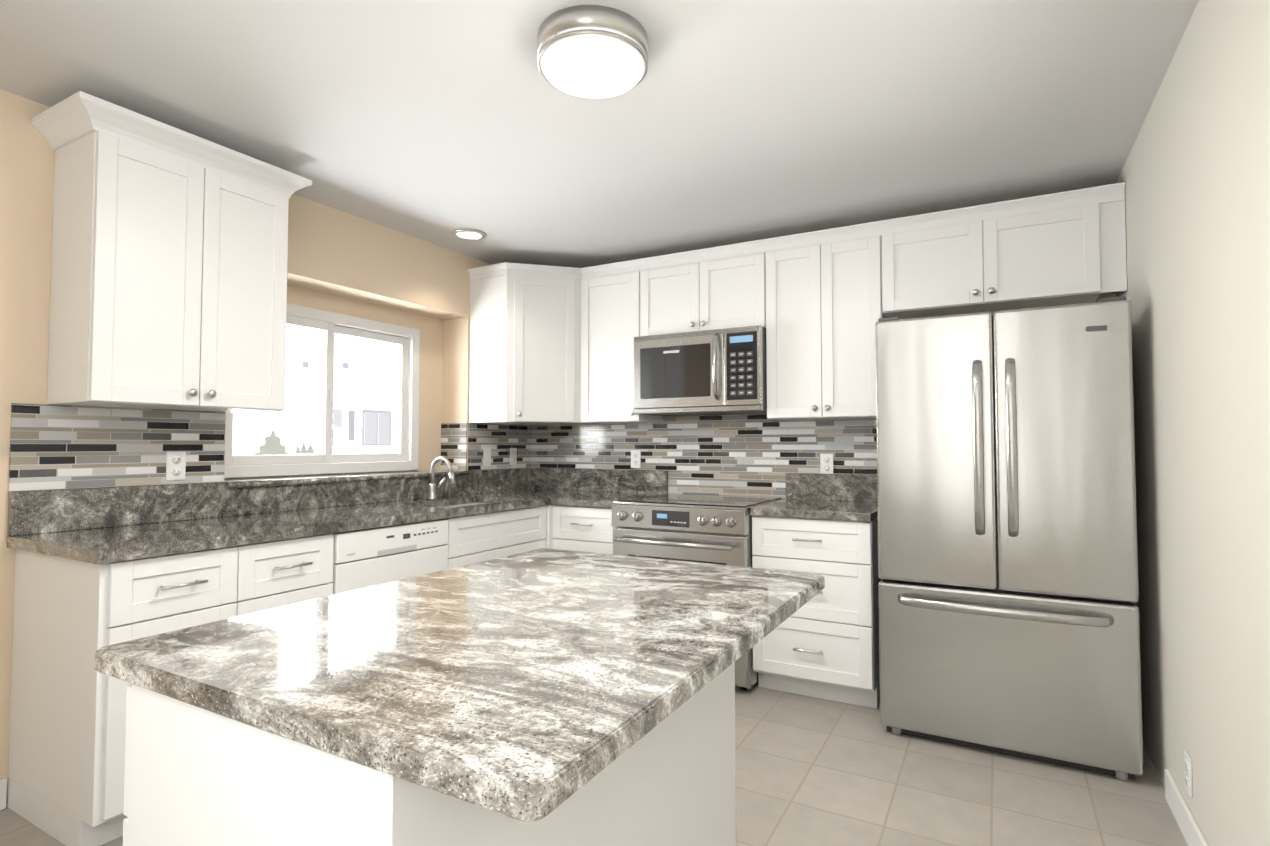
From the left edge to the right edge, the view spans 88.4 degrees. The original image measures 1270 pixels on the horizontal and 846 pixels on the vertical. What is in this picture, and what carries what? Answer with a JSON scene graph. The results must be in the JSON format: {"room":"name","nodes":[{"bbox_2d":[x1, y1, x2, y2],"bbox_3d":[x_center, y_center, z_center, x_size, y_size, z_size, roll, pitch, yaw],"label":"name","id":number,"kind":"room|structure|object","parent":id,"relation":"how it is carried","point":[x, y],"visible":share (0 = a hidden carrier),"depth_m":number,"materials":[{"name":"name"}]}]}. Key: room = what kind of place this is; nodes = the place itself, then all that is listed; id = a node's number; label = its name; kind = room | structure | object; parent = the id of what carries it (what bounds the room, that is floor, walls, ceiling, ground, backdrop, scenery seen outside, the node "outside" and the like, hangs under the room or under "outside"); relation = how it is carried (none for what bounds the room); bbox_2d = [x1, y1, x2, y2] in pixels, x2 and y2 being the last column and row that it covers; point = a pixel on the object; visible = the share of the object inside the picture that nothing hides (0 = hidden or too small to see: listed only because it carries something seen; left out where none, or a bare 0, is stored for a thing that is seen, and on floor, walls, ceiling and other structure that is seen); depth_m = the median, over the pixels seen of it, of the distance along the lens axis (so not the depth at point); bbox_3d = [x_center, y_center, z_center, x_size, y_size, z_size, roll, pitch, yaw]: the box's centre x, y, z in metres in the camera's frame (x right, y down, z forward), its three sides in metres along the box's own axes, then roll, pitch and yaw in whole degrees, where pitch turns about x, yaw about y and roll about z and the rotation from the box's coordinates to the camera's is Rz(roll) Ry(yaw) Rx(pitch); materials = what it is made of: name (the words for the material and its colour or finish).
{"room":"kitchen","nodes":[
{"label":"kitchen","id":0,"kind":"room"},
{"bbox_2d":[0,89,531,806],"bbox_3d":[-2.000,0.100,2.796,0.300,2.439,4.840,-1,-2,29],"label":"wall","id":1,"kind":"structure","parent":0,"point":[338,261],"depth_m":3.24,"materials":[{"name":"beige paint"}]},
{"bbox_2d":[0,778,6,810],"bbox_3d":[-2.551,1.223,1.439,0.013,0.100,1.759,-1,-2,29],"label":"baseboard","id":2,"kind":"structure","parent":1,"relation":"attached to","point":[3,782],"depth_m":2.20,"materials":[{"name":"white wood"}]},
{"bbox_2d":[30,91,311,412],"bbox_3d":[-1.762,-0.560,2.548,0.375,1.002,0.821,-1,-2,29],"label":"upper cabinet","id":3,"kind":"object","parent":1,"relation":"attached to","point":[169,268],"visible":1,"depth_m":2.36,"materials":[{"name":"white wood"}]},
{"bbox_2d":[8,403,531,491],"bbox_3d":[-1.538,0.128,3.535,0.228,0.302,2.857,-1,-2,29],"label":"backsplash","id":4,"kind":"structure","parent":1,"relation":"attached to","point":[52,447],"depth_m":2.54,"materials":[{"name":"tile"}]},
{"bbox_2d":[166,452,185,480],"bbox_3d":[-1.878,0.176,2.675,0.008,0.116,0.072,-1,-2,29],"label":"electrical outlet","id":5,"kind":"object","parent":4,"relation":"attached to","point":[175,465],"visible":1,"depth_m":2.67,"materials":[{"name":"white plastic"}]},
{"bbox_2d":[483,448,490,465],"bbox_3d":[-0.973,0.223,4.304,0.010,0.116,0.072,-1,-2,29],"label":"electrical outlet","id":6,"kind":"object","parent":4,"relation":"attached to","point":[486,456],"visible":1,"depth_m":4.30,"materials":[{"name":"white plastic"}]},
{"bbox_2d":[510,448,516,464],"bbox_3d":[-0.845,0.231,4.536,0.008,0.116,0.072,-1,-2,29],"label":"electrical outlet","id":7,"kind":"object","parent":4,"relation":"attached to","point":[513,456],"visible":1,"depth_m":4.53,"materials":[{"name":"white plastic"}]},
{"bbox_2d":[224,303,419,477],"bbox_3d":[-1.680,-0.165,3.568,0.080,0.883,1.239,-1,-2,29],"label":"window","id":8,"kind":"structure","parent":1,"relation":"in","point":[328,325],"depth_m":3.58,"materials":[{"name":"white plastic"}]},
{"bbox_2d":[224,470,471,488],"bbox_3d":[-1.509,0.295,3.544,0.264,0.030,1.493,-1,-2,29],"label":"window sill","id":9,"kind":"structure","parent":1,"relation":"attached to","point":[275,481],"depth_m":3.33,"materials":[{"name":"grey stone"}]},
{"bbox_2d":[0,681,1187,845],"bbox_3d":[-0.436,1.319,1.885,3.877,0.060,4.840,-1,-2,29],"label":"floor","id":10,"kind":"structure","parent":0,"point":[812,771],"depth_m":2.30,"materials":[{"name":"tile"}]},
{"bbox_2d":[7,533,333,845],"bbox_3d":[-1.648,0.869,2.404,0.666,0.875,0.774,-1,-2,29],"label":"base cabinet","id":11,"kind":"object","parent":10,"relation":"on","point":[66,764],"visible":0.5,"depth_m":2.08,"materials":[{"name":"white wood"}]},
{"bbox_2d":[330,519,448,594],"bbox_3d":[-1.320,0.892,3.020,0.637,0.872,0.608,-1,-2,29],"label":"dishwasher","id":12,"kind":"object","parent":10,"relation":"on","point":[366,558],"visible":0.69,"depth_m":2.83,"materials":[{"name":"white"}]},
{"bbox_2d":[123,662,735,845],"bbox_3d":[-0.268,0.822,1.244,0.596,0.889,1.007,-1,-2,29],"label":"base cabinet","id":13,"kind":"object","parent":10,"relation":"on","point":[195,776],"visible":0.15,"depth_m":0.87,"materials":[{"name":"white wood"}]},
{"bbox_2d":[94,548,824,821],"bbox_3d":[-0.180,0.360,1.249,0.825,0.031,1.102,-1,-2,29],"label":"countertop","id":14,"kind":"structure","parent":13,"relation":"on","point":[534,685],"depth_m":0.91,"materials":[{"name":"stone"}]},
{"bbox_2d":[444,505,545,568],"bbox_3d":[-0.968,0.912,3.629,0.666,0.875,0.783,-1,-2,29],"label":"base cabinet","id":15,"kind":"object","parent":10,"relation":"on","point":[476,538],"visible":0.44,"depth_m":3.45,"materials":[{"name":"white wood"}]},
{"bbox_2d":[7,468,550,563],"bbox_3d":[-1.157,0.367,3.314,0.660,0.188,2.856,-1,-2,29],"label":"countertop","id":16,"kind":"structure","parent":15,"relation":"on","point":[102,525],"depth_m":2.65,"materials":[{"name":"grey stone"}]},
{"bbox_2d":[427,457,455,498],"bbox_3d":[-1.093,0.315,3.753,0.210,0.245,0.105,-1,-2,29],"label":"tap","id":17,"kind":"object","parent":16,"relation":"on","point":[432,488],"visible":1,"depth_m":3.75,"materials":[{"name":"silver metal"}]},
{"bbox_2d":[435,502,486,507],"bbox_3d":[-0.948,0.587,3.603,0.436,0.230,0.696,-1,-2,29],"label":"sink basin","id":18,"kind":"object","parent":16,"relation":"in","point":[459,505],"visible":0.06,"depth_m":3.87,"materials":[{"name":"silver metal"}]},
{"bbox_2d":[544,505,553,548],"bbox_3d":[-0.627,0.934,4.263,0.646,0.875,0.650,-1,-2,29],"label":"base cabinet","id":19,"kind":"object","parent":10,"relation":"on","point":[549,538],"visible":0.04,"depth_m":3.84,"materials":[{"name":"white wood"}]},
{"bbox_2d":[552,505,616,554],"bbox_3d":[-0.147,0.925,3.987,0.454,0.875,0.666,-1,-2,29],"label":"base cabinet","id":20,"kind":"object","parent":10,"relation":"on","point":[582,529],"visible":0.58,"depth_m":3.75,"materials":[{"name":"white wood"}]},
{"bbox_2d":[551,468,667,507],"bbox_3d":[-0.143,0.391,4.004,0.444,0.188,0.667,-1,-2,29],"label":"countertop","id":21,"kind":"structure","parent":20,"relation":"on","point":[569,486],"depth_m":4.30,"materials":[{"name":"grey stone"}]},
{"bbox_2d":[612,493,784,690],"bbox_3d":[0.356,0.888,3.636,0.762,0.924,0.768,-1,-2,29],"label":"range oven","id":22,"kind":"object","parent":10,"relation":"on","point":[708,529],"visible":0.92,"depth_m":3.36,"materials":[{"name":"silver metal"}]},
{"bbox_2d":[752,516,881,708],"bbox_3d":[0.973,0.903,3.366,0.570,0.875,0.666,-1,-2,29],"label":"base cabinet","id":23,"kind":"object","parent":10,"relation":"on","point":[823,643],"visible":0.77,"depth_m":3.08,"materials":[{"name":"white wood"}]},
{"bbox_2d":[750,473,877,521],"bbox_3d":[0.978,0.370,3.392,0.573,0.188,0.648,-1,-2,29],"label":"countertop","id":24,"kind":"structure","parent":23,"relation":"on","point":[849,497],"depth_m":3.58,"materials":[{"name":"grey stone"}]},
{"bbox_2d":[875,296,1143,780],"bbox_3d":[1.603,0.435,2.894,0.893,1.778,0.891,-1,-2,29],"label":"refrigerator","id":25,"kind":"object","parent":10,"relation":"on","point":[1009,620],"visible":1,"depth_m":2.54,"materials":[{"name":"grey metal"}]},
{"bbox_2d":[0,0,1198,267],"bbox_3d":[-0.436,-1.179,1.972,3.877,0.060,4.840,-1,-2,29],"label":"ceiling","id":26,"kind":"structure","parent":0,"point":[724,122],"depth_m":2.32,"materials":[{"name":"paint"}]},
{"bbox_2d":[452,229,486,239],"bbox_3d":[-0.952,-1.080,3.755,0.196,0.011,0.196,-1,-2,29],"label":"recessed light","id":27,"kind":"object","parent":26,"relation":"in","point":[468,234],"visible":1,"depth_m":3.74,"materials":[{"name":"silver metal"}]},
{"bbox_2d":[537,5,647,97],"bbox_3d":[-0.127,-1.094,1.966,0.332,0.107,0.332,-1,-2,29],"label":"flush-mount ceiling light","id":28,"kind":"object","parent":26,"relation":"attached to","point":[591,51],"visible":1,"depth_m":1.87,"materials":[{"name":"white glass"}]},
{"bbox_2d":[532,293,1111,474],"bbox_3d":[0.785,0.141,3.949,3.450,2.439,0.120,-1,-2,29],"label":"wall","id":29,"kind":"structure","parent":0,"point":[1102,295],"depth_m":3.81,"materials":[{"name":"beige paint"}]},
{"bbox_2d":[469,275,597,424],"bbox_3d":[-0.627,-0.455,4.317,0.640,0.915,0.640,-1,-2,29],"label":"upper cabinet","id":30,"kind":"object","parent":29,"relation":"attached to","point":[525,353],"visible":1,"depth_m":4.10,"materials":[{"name":"white wood"}]},
{"bbox_2d":[467,182,1124,280],"bbox_3d":[0.537,-0.975,3.533,3.451,0.069,0.422,-1,-2,29],"label":"crown molding","id":31,"kind":"structure","parent":30,"relation":"attached to","point":[1078,197],"depth_m":3.42,"materials":[{"name":"white wood"}]},
{"bbox_2d":[581,271,663,423],"bbox_3d":[-0.089,-0.460,4.182,0.429,0.915,0.354,-1,-2,29],"label":"upper cabinet","id":32,"kind":"object","parent":29,"relation":"attached to","point":[610,317],"visible":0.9,"depth_m":4.06,"materials":[{"name":"white wood"}]},
{"bbox_2d":[640,253,765,335],"bbox_3d":[0.442,-0.721,3.896,0.781,0.413,0.354,-1,-2,29],"label":"upper cabinet","id":33,"kind":"object","parent":29,"relation":"attached to","point":[717,294],"visible":0.81,"depth_m":3.75,"materials":[{"name":"white wood"}]},
{"bbox_2d":[634,325,766,415],"bbox_3d":[0.413,-0.284,3.829,0.777,0.458,0.454,-1,-2,29],"label":"over-the-range microwave","id":34,"kind":"object","parent":33,"relation":"attached to","point":[712,372],"visible":1,"depth_m":3.66,"materials":[{"name":"grey metal"}]},
{"bbox_2d":[531,414,876,498],"bbox_3d":[0.319,0.362,4.126,2.436,0.809,0.008,-1,-2,29],"label":"backsplash","id":35,"kind":"structure","parent":29,"relation":"attached to","point":[758,455],"depth_m":4.02,"materials":[{"name":"tile"}]},
{"bbox_2d":[631,450,640,467],"bbox_3d":[0.004,0.237,4.295,0.072,0.116,0.008,-1,-2,29],"label":"electrical outlet","id":36,"kind":"object","parent":35,"relation":"attached to","point":[635,458],"visible":1,"depth_m":4.29,"materials":[{"name":"white plastic"}]},
{"bbox_2d":[820,454,833,473],"bbox_3d":[1.085,0.231,3.695,0.072,0.116,0.008,-1,-2,29],"label":"electrical outlet","id":37,"kind":"object","parent":35,"relation":"attached to","point":[826,463],"visible":1,"depth_m":3.69,"materials":[{"name":"white plastic"}]},
{"bbox_2d":[766,236,886,420],"bbox_3d":[1.047,-0.481,3.551,0.599,0.915,0.354,-1,-2,29],"label":"upper cabinet","id":38,"kind":"object","parent":29,"relation":"attached to","point":[824,312],"visible":1,"depth_m":3.42,"materials":[{"name":"white wood"}]},
{"bbox_2d":[882,200,1126,319],"bbox_3d":[1.746,-0.756,3.173,0.996,0.393,0.354,-1,-2,29],"label":"upper cabinet","id":39,"kind":"object","parent":29,"relation":"attached to","point":[1068,256],"visible":1,"depth_m":3.03,"materials":[{"name":"white wood"}]},
{"bbox_2d":[1112,0,1269,845],"bbox_3d":[1.207,0.038,1.017,0.120,2.439,4.840,-1,-2,29],"label":"wall","id":40,"kind":"structure","parent":0,"point":[1194,177],"depth_m":1.78,"materials":[{"name":"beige paint"}]},
{"bbox_2d":[1164,769,1208,845],"bbox_3d":[0.939,1.195,0.634,0.013,0.100,3.739,-1,-2,29],"label":"baseboard","id":41,"kind":"structure","parent":40,"relation":"attached to","point":[1186,821],"depth_m":2.06,"materials":[{"name":"white wood"}]},
{"bbox_2d":[1184,750,1192,797],"bbox_3d":[1.708,1.083,2.019,0.008,0.116,0.072,-1,-2,29],"label":"electrical outlet","id":42,"kind":"object","parent":40,"relation":"attached to","point":[1188,771],"visible":0.98,"depth_m":2.00,"materials":[{"name":"white plastic"}]},
{"label":"outside","id":43,"kind":"structure","parent":0,"visible":0},
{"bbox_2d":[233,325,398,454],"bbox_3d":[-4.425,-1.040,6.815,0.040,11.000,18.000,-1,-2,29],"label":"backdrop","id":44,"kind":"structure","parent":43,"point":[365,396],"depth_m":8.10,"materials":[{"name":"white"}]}
]}

